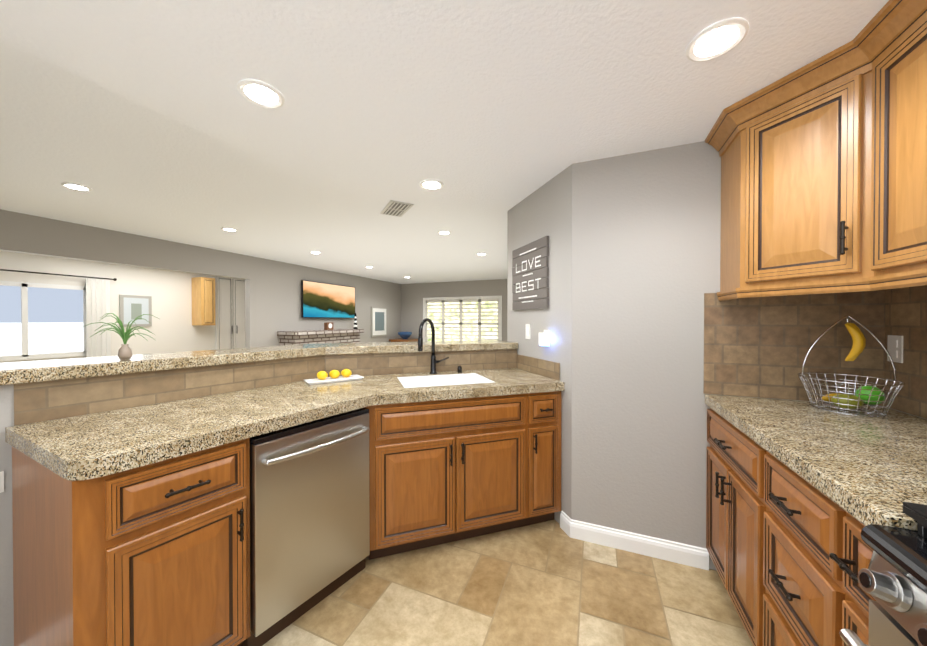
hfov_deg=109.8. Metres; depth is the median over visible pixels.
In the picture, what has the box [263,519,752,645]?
floor
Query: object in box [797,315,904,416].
fruit basket
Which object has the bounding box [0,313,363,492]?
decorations
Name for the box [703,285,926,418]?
backsplash
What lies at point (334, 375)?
tray
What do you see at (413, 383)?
sink
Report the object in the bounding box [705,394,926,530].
countertop
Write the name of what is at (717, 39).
fixtures
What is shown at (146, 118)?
ceiling
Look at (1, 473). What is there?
wall outlet
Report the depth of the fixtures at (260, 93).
1.36 m
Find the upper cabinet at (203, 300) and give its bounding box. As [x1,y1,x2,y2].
[191,277,214,324]
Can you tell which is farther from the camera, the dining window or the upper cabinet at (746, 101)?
the dining window
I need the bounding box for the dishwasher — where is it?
[249,408,369,636]
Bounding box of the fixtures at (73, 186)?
[61,183,91,191]
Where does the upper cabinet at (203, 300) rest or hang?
attached to the wall
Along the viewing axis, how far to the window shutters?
9.29 m
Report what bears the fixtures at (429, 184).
attached to the ceiling
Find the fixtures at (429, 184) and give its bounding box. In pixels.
[420,179,443,189]
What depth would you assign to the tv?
7.14 m
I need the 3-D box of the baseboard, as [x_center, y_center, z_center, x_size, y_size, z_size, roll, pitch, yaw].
[-0.589,1.266,0.911,2.890,0.105,3.112,0,0,22]
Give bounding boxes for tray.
[304,369,363,384]
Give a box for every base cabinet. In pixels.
[0,346,563,645]
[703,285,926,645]
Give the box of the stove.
[839,502,926,645]
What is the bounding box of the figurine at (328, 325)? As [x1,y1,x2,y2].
[324,322,332,329]
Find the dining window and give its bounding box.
[0,281,86,361]
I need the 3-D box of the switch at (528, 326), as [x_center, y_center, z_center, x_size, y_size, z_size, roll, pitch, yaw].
[0.495,0.066,2.498,0.051,0.116,0.059,0,0,22]
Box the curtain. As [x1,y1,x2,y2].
[0,269,116,356]
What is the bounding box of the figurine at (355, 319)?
[353,313,357,328]
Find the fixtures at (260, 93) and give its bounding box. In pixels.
[237,79,284,107]
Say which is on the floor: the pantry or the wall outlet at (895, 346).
the pantry
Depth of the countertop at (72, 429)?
1.35 m
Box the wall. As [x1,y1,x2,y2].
[0,141,926,569]
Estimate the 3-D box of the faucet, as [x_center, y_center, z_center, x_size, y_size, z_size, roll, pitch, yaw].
[-0.166,0.168,2.331,0.204,0.408,0.345,0,0,22]
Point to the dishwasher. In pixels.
(309, 482)
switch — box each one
[525,324,530,338]
[538,330,549,346]
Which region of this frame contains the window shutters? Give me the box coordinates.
[423,295,501,340]
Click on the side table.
(404, 336)
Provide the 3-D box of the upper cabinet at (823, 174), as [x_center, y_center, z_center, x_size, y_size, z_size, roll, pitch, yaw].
[1.149,-0.491,0.423,0.635,0.774,2.532,0,0,22]
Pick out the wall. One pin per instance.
(634, 255)
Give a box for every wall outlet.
[0,471,3,492]
[887,335,902,362]
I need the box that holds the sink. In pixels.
[402,380,480,387]
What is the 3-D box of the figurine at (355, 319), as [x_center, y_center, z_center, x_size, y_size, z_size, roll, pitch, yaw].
[-2.586,-0.046,7.682,0.100,0.354,0.138,0,0,22]
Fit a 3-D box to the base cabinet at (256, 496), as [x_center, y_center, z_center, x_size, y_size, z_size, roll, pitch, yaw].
[-0.886,0.769,1.331,2.235,1.092,3.669,0,0,22]
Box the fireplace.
[277,329,363,345]
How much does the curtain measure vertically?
2.097 m
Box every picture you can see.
[119,295,151,326]
[371,307,386,336]
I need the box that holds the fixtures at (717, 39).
[686,18,748,61]
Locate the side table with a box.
[389,332,417,341]
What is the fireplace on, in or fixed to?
on the floor
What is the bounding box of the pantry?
[215,276,244,349]
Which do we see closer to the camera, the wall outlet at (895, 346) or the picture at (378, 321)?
the wall outlet at (895, 346)
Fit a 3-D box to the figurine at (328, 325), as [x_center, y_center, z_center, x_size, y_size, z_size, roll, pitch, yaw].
[-2.900,0.064,6.910,0.100,0.152,0.223,0,0,22]
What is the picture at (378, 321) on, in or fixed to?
attached to the wall
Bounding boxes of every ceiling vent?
[380,200,413,216]
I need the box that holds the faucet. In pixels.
[418,318,461,373]
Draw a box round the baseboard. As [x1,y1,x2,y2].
[560,511,708,569]
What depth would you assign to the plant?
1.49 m
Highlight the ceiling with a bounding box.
[0,0,888,283]
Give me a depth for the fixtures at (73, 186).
2.71 m
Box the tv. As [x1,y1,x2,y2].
[301,280,354,317]
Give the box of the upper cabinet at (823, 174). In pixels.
[715,0,926,300]
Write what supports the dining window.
in the wall
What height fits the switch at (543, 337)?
0.116 m
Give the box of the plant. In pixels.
[81,313,158,359]

